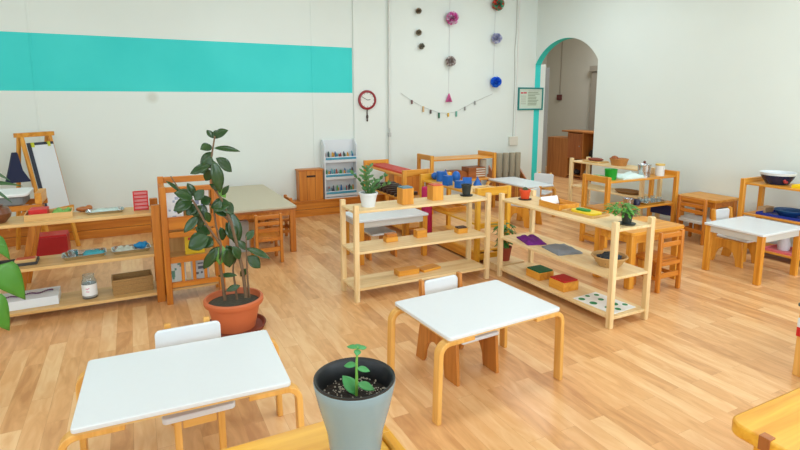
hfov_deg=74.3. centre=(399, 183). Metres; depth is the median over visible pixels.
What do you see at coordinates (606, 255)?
cloth
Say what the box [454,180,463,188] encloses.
cube
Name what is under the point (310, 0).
trim
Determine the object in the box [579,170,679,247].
shelf
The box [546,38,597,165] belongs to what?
wall
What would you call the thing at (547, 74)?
door
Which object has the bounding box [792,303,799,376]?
chair
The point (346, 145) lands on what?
rack
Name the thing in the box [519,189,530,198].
pot
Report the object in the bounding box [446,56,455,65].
pompom
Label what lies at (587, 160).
board
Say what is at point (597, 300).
card
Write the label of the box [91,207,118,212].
tea towel
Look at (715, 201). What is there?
table
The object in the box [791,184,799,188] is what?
tray
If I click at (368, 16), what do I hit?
pillar
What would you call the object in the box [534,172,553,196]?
chair
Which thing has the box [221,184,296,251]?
table
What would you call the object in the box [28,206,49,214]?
box
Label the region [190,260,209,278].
picture book
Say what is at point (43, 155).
easel
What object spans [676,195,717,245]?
chair
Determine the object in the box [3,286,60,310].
box
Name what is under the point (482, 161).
rolled mat
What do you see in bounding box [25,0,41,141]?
trim
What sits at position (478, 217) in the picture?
shelf
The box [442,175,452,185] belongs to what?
blue prism
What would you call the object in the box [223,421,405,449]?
bench
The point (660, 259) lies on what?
chair
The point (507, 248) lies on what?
leafy plant
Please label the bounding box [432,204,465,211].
wooden tray
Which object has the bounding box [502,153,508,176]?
rolled mat
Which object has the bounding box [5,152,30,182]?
bag
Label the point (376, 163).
rod
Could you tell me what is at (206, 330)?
chair
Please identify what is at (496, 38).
pompom
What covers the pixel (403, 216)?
table
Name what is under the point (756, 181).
shelf
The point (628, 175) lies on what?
towel
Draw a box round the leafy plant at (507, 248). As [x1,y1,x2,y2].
[491,223,515,260]
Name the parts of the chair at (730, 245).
backrest, panel, seat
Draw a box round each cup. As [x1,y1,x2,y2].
[605,168,617,179]
[623,197,634,206]
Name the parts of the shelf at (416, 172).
post, rail, post, post, rail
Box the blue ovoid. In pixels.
[452,171,459,180]
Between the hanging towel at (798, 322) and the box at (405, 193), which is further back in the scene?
the box at (405, 193)
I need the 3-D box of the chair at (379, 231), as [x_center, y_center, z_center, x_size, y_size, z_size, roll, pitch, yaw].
[-0.259,0.486,5.537,0.310,0.500,0.450,-5,10,-26]
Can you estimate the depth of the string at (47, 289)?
4.00 m
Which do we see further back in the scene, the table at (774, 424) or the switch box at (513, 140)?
the switch box at (513, 140)
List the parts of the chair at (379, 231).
panel, seat, panel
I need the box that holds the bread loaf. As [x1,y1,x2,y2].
[588,157,603,160]
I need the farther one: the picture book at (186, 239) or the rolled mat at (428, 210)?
the rolled mat at (428, 210)
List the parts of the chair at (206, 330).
post, leg, backrest, seat, rail, post, leg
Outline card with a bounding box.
[573,292,634,313]
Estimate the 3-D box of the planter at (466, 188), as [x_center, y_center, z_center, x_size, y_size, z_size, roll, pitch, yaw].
[0.602,0.054,4.786,0.120,0.105,0.120,-5,10,-26]
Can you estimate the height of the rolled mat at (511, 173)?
0.724 m
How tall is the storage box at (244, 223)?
0.338 m
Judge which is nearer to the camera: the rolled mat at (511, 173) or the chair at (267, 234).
the chair at (267, 234)
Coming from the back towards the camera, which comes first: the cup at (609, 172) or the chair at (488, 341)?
the cup at (609, 172)
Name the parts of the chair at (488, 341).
panel, backrest, panel, seat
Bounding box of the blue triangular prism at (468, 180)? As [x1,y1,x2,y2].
[463,177,471,183]
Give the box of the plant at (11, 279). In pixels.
[0,173,25,330]
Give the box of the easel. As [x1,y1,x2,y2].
[13,131,80,249]
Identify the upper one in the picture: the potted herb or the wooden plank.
the potted herb
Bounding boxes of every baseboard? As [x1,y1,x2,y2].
[0,193,384,246]
[589,201,792,246]
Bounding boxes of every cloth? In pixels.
[83,249,105,255]
[133,241,147,248]
[517,234,546,244]
[542,244,582,255]
[596,251,621,259]
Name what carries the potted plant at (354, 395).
on the bench
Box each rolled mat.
[421,186,431,245]
[480,159,486,176]
[496,153,501,177]
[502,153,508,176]
[508,152,514,176]
[514,152,520,177]
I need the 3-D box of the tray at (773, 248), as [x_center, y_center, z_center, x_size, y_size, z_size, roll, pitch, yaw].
[3.986,0.694,5.235,0.280,0.025,0.600,-5,10,-26]
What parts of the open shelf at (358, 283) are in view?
post, post, post, post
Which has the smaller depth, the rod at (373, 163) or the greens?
the greens
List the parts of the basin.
bowl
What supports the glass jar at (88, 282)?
on the shelf at (74, 299)
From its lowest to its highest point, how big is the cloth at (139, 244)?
0.061 m
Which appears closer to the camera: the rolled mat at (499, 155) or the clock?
the clock
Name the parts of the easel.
leg, rail, leg, leg, board frame, leg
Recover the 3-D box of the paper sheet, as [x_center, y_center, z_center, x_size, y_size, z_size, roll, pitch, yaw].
[1.268,0.137,4.465,0.180,0.066,0.035,-5,10,-26]
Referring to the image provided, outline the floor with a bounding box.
[0,166,799,449]
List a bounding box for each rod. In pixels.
[373,163,401,170]
[373,164,401,173]
[376,163,402,169]
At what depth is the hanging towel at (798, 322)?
3.05 m
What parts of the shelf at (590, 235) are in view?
post, rail, rail, rail, post, post, blue apron, rail, post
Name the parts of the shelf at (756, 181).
post, rail, post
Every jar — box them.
[81,273,97,299]
[633,199,640,205]
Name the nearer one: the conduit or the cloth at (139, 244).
the cloth at (139, 244)
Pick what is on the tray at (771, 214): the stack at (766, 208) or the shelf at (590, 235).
the stack at (766, 208)
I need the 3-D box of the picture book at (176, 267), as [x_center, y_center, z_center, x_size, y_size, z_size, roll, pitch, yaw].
[-1.820,0.718,4.301,0.140,0.200,0.022,-5,10,-26]
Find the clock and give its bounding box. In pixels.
[358,90,375,121]
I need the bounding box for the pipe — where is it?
[388,0,390,163]
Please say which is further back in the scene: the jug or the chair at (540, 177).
the chair at (540, 177)
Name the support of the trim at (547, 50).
attached to the wall at (708, 91)
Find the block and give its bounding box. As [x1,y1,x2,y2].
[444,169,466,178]
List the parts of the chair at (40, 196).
rail, slanted leg, slanted leg, rail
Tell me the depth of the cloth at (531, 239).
4.59 m
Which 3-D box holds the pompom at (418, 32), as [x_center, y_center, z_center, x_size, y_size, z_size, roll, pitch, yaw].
[0.281,-2.250,7.848,0.092,0.093,0.090,-5,10,-26]
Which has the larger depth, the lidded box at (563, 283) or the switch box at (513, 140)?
the switch box at (513, 140)
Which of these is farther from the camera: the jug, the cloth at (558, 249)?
the jug
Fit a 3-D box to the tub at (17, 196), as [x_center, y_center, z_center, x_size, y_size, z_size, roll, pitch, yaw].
[-3.318,0.117,4.357,0.460,0.100,0.380,-5,10,-26]
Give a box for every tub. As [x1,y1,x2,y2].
[0,187,33,205]
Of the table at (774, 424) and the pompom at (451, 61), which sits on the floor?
the table at (774, 424)
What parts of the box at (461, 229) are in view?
lid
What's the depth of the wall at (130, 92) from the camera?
6.85 m
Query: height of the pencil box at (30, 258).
0.033 m
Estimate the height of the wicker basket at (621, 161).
0.091 m
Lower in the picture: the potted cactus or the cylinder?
the potted cactus
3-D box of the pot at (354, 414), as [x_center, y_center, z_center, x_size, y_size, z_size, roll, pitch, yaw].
[-0.102,0.542,1.208,0.185,0.210,0.185,-5,10,-26]
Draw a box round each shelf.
[0,198,165,316]
[340,188,490,302]
[363,159,429,235]
[417,150,496,213]
[419,172,510,262]
[497,190,655,329]
[568,157,662,218]
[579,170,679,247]
[737,176,799,260]
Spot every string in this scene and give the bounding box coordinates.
[6,289,52,298]
[401,93,488,112]
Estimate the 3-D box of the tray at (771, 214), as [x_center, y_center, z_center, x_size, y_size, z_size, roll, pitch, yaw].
[3.932,0.324,5.330,0.270,0.025,0.500,-5,10,-26]
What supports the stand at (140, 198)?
on the shelf at (74, 299)
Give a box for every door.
[541,68,549,189]
[589,66,597,130]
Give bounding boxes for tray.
[0,256,39,266]
[24,207,73,221]
[61,248,106,260]
[85,207,123,214]
[111,243,150,254]
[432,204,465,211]
[471,185,493,191]
[539,198,578,210]
[561,207,609,218]
[615,188,638,194]
[640,198,666,204]
[756,210,799,221]
[765,244,791,255]
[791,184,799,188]
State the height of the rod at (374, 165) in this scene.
0.026 m
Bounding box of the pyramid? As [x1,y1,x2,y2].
[473,176,481,185]
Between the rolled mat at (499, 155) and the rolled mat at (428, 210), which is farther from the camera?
the rolled mat at (499, 155)
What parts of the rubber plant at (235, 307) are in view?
stem, stem, stem, pot, stem, stem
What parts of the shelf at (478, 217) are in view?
post, rail, post, rail, post, rail, rail, rail, post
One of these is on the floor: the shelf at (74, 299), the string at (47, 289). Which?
the shelf at (74, 299)
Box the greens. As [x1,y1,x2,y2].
[576,207,590,211]
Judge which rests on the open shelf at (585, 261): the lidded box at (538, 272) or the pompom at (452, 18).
the lidded box at (538, 272)
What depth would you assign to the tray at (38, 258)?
3.90 m
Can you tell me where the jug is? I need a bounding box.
[777,238,790,250]
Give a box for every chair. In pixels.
[155,316,234,449]
[250,213,283,261]
[264,194,292,242]
[364,226,396,260]
[416,271,498,386]
[510,186,541,227]
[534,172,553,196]
[634,229,684,293]
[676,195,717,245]
[710,206,756,267]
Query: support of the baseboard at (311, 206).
attached to the wall at (130, 92)
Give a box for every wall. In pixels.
[0,0,540,237]
[536,0,799,244]
[541,55,546,67]
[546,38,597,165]
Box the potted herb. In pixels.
[603,202,641,225]
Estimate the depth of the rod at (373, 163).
6.72 m
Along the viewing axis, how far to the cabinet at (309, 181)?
7.30 m
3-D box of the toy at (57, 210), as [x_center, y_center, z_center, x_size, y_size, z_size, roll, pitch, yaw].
[-2.572,0.207,4.010,0.132,0.056,0.121,-5,10,-26]
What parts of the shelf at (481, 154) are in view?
post, rail, post, rail, post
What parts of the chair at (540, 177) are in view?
backrest, seat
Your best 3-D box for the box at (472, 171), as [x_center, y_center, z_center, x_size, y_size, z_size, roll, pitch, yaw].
[1.109,-0.184,7.965,0.300,0.160,0.206,-5,10,-26]
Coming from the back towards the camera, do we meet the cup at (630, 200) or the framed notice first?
the framed notice
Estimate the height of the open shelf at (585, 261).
0.775 m
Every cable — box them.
[512,0,517,135]
[560,41,562,87]
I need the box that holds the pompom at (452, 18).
[446,11,458,24]
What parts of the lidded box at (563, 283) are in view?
lid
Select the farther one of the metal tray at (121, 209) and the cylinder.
the cylinder
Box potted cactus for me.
[518,187,531,200]
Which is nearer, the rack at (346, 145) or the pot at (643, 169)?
the pot at (643, 169)
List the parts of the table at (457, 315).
leg, leg, leg, leg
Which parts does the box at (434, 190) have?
lid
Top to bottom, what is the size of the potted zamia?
0.350 m
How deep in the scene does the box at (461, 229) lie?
4.77 m
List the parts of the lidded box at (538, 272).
lid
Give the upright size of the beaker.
0.050 m
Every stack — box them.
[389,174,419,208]
[757,205,773,212]
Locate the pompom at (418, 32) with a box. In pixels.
[416,29,421,35]
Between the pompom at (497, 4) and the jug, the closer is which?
the jug
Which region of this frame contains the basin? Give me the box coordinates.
[774,207,799,217]
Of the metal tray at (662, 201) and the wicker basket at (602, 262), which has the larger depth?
the metal tray at (662, 201)
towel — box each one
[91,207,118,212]
[616,171,644,179]
[796,318,799,336]
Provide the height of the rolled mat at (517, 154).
0.724 m
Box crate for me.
[36,230,70,255]
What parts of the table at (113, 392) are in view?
leg, leg, leg, leg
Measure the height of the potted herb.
0.145 m
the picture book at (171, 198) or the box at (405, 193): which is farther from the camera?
the box at (405, 193)
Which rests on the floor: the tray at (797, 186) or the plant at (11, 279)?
the plant at (11, 279)
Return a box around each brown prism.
[379,184,401,191]
[383,187,396,192]
[386,189,396,193]
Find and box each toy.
[52,207,70,212]
[76,205,92,211]
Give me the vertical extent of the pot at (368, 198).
0.115 m
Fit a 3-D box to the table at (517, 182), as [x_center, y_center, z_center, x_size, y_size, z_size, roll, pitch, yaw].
[1.700,0.192,7.525,0.584,0.457,0.880,-5,10,-26]
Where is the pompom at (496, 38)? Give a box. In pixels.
[491,33,501,43]
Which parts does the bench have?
post, rail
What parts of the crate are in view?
lid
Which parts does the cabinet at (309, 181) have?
lid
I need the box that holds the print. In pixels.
[528,92,537,104]
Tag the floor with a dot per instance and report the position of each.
(712, 349)
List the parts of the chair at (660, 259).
leg, leg, seat, post, post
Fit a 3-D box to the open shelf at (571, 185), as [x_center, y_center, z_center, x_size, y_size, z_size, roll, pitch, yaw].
[2.882,0.083,7.182,0.370,0.780,1.240,-5,10,-26]
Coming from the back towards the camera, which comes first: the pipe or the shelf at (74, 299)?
the pipe
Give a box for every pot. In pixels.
[313,382,394,449]
[359,191,377,207]
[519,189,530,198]
[621,211,632,223]
[637,164,651,177]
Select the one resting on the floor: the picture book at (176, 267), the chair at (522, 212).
the chair at (522, 212)
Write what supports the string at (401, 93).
attached to the wall at (130, 92)
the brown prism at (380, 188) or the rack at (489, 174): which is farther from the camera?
the rack at (489, 174)
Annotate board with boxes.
[483,255,524,271]
[582,159,608,163]
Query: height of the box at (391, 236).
0.070 m
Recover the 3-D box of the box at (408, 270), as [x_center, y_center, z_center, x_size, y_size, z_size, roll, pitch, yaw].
[0.058,0.755,4.585,0.200,0.048,0.100,-5,10,-26]
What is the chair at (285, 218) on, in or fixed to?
on the floor
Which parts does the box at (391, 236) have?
lid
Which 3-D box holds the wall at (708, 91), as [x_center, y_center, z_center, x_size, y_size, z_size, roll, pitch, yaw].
[4.598,-0.871,4.681,0.120,3.450,9.950,-5,10,-26]
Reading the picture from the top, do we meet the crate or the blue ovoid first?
the blue ovoid
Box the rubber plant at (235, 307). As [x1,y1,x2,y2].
[166,128,269,336]
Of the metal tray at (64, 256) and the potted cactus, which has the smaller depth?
the metal tray at (64, 256)
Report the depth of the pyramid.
5.67 m
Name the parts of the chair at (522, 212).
panel, backrest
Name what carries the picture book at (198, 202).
on the rack at (172, 228)
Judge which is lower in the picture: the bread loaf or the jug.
the jug
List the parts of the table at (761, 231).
leg, leg, leg, leg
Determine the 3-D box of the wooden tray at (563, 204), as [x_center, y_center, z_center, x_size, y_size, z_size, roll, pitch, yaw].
[1.315,0.168,4.375,0.200,0.050,0.260,-4,10,-22]
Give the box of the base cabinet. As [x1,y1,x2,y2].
[546,130,593,181]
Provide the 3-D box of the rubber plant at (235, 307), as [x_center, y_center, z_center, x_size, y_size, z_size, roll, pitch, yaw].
[-1.220,0.333,3.600,0.430,1.412,0.567,8,12,43]
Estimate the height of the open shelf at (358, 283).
0.790 m
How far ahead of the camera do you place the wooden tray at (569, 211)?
4.04 m
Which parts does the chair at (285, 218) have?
seat, post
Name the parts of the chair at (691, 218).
post, leg, seat, post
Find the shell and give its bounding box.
[115,245,134,251]
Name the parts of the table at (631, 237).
leg, leg, leg, leg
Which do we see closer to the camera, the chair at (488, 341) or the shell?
the chair at (488, 341)
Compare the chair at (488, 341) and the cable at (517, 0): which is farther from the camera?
the cable at (517, 0)
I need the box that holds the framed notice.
[517,87,543,109]
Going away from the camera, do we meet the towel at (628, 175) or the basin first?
the basin
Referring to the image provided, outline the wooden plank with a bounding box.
[418,263,440,272]
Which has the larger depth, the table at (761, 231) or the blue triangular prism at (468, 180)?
the blue triangular prism at (468, 180)
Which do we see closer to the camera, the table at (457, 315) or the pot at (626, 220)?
the table at (457, 315)
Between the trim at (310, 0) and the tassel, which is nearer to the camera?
the trim at (310, 0)
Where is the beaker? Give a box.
[67,249,77,256]
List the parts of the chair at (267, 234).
leg, post, seat, leg, post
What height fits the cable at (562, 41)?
1.720 m
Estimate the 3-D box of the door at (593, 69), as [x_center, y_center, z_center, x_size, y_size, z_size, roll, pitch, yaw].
[4.409,-1.308,11.020,0.130,2.320,1.220,-5,10,-26]
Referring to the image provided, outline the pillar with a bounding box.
[352,0,385,194]
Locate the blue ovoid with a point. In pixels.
(456, 175)
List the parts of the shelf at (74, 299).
post, post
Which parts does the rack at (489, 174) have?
panel, panel, panel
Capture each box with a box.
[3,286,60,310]
[14,256,36,263]
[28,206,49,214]
[111,269,153,295]
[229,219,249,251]
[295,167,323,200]
[383,232,397,242]
[394,265,418,276]
[397,185,413,204]
[413,228,426,237]
[427,183,443,200]
[454,225,467,233]
[462,165,485,177]
[508,136,517,145]
[526,265,553,280]
[549,274,578,292]
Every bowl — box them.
[759,170,797,184]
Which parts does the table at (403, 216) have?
leg, leg, leg, leg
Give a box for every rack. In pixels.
[157,175,225,304]
[321,138,357,198]
[487,165,526,200]
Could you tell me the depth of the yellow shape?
4.05 m
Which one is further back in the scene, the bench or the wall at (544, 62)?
the wall at (544, 62)
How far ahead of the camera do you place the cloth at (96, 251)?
4.11 m
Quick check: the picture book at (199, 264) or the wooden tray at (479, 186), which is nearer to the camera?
the picture book at (199, 264)
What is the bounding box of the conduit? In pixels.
[514,0,520,135]
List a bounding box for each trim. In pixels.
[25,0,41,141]
[310,0,315,167]
[536,38,571,64]
[537,65,545,172]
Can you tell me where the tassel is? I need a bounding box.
[446,93,451,101]
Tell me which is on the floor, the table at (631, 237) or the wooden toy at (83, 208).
the table at (631, 237)
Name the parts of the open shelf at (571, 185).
post, post, post, post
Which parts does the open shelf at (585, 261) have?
post, post, post, post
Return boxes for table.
[57,330,303,449]
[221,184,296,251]
[346,208,428,265]
[387,280,563,425]
[484,177,555,220]
[592,216,683,289]
[676,192,738,229]
[702,216,799,285]
[731,387,799,449]
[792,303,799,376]
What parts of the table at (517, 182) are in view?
leg, leg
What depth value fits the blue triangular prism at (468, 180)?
5.77 m
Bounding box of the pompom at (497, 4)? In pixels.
[492,0,504,10]
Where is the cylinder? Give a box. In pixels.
[436,171,444,181]
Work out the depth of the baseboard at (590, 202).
6.93 m
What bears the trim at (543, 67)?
attached to the wall at (708, 91)
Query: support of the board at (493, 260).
on the floor
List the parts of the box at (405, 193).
lid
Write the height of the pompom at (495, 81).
0.182 m
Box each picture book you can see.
[166,192,183,216]
[171,262,185,281]
[184,229,204,254]
[189,190,209,215]
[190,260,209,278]
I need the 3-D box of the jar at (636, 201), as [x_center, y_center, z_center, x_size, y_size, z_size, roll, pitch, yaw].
[2.713,0.206,6.049,0.080,0.072,0.079,-5,10,-26]
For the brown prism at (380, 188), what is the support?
on the shelf at (416, 172)
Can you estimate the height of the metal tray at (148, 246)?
0.028 m
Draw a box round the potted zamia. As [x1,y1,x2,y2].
[350,163,390,207]
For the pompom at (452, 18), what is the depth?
7.98 m
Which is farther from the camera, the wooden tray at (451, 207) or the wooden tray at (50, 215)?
the wooden tray at (451, 207)
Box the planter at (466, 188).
[460,183,472,196]
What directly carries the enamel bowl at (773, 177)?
on the shelf at (756, 181)
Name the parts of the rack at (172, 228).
post, post, rail, rail, rail, panel, rail, rail, rail, post, post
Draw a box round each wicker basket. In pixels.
[591,250,628,267]
[609,158,628,165]
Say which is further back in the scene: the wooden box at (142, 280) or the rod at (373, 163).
the rod at (373, 163)
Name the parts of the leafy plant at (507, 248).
pot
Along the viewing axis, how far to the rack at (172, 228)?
4.22 m
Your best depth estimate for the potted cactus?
4.68 m
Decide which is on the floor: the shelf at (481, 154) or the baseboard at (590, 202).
the shelf at (481, 154)
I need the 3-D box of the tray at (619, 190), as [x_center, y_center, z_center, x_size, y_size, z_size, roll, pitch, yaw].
[3.000,0.102,6.939,0.260,0.037,0.388,-5,10,-26]
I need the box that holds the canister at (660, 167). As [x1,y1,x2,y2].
[655,163,664,175]
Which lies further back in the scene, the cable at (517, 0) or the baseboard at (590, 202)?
the cable at (517, 0)
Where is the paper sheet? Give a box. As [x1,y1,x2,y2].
[541,195,558,203]
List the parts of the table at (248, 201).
leg, leg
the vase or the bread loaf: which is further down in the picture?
the vase
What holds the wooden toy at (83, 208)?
on the shelf at (74, 299)
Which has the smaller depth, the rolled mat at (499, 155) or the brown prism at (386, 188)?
the brown prism at (386, 188)
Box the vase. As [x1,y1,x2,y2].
[0,204,11,223]
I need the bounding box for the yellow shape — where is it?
[571,208,601,215]
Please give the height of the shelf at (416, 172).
0.800 m
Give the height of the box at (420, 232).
0.066 m
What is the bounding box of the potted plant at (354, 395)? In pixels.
[313,344,394,449]
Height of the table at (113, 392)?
0.457 m
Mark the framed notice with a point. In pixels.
(529, 98)
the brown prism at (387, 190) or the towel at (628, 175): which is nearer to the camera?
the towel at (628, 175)
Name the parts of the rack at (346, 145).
panel, panel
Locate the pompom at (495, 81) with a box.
[490,77,501,87]
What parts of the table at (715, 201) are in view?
leg, leg, leg, leg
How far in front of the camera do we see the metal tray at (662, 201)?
6.15 m
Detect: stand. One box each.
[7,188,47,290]
[132,190,148,210]
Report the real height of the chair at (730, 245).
0.520 m
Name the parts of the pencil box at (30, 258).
lid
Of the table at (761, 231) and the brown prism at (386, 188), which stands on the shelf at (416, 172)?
the brown prism at (386, 188)

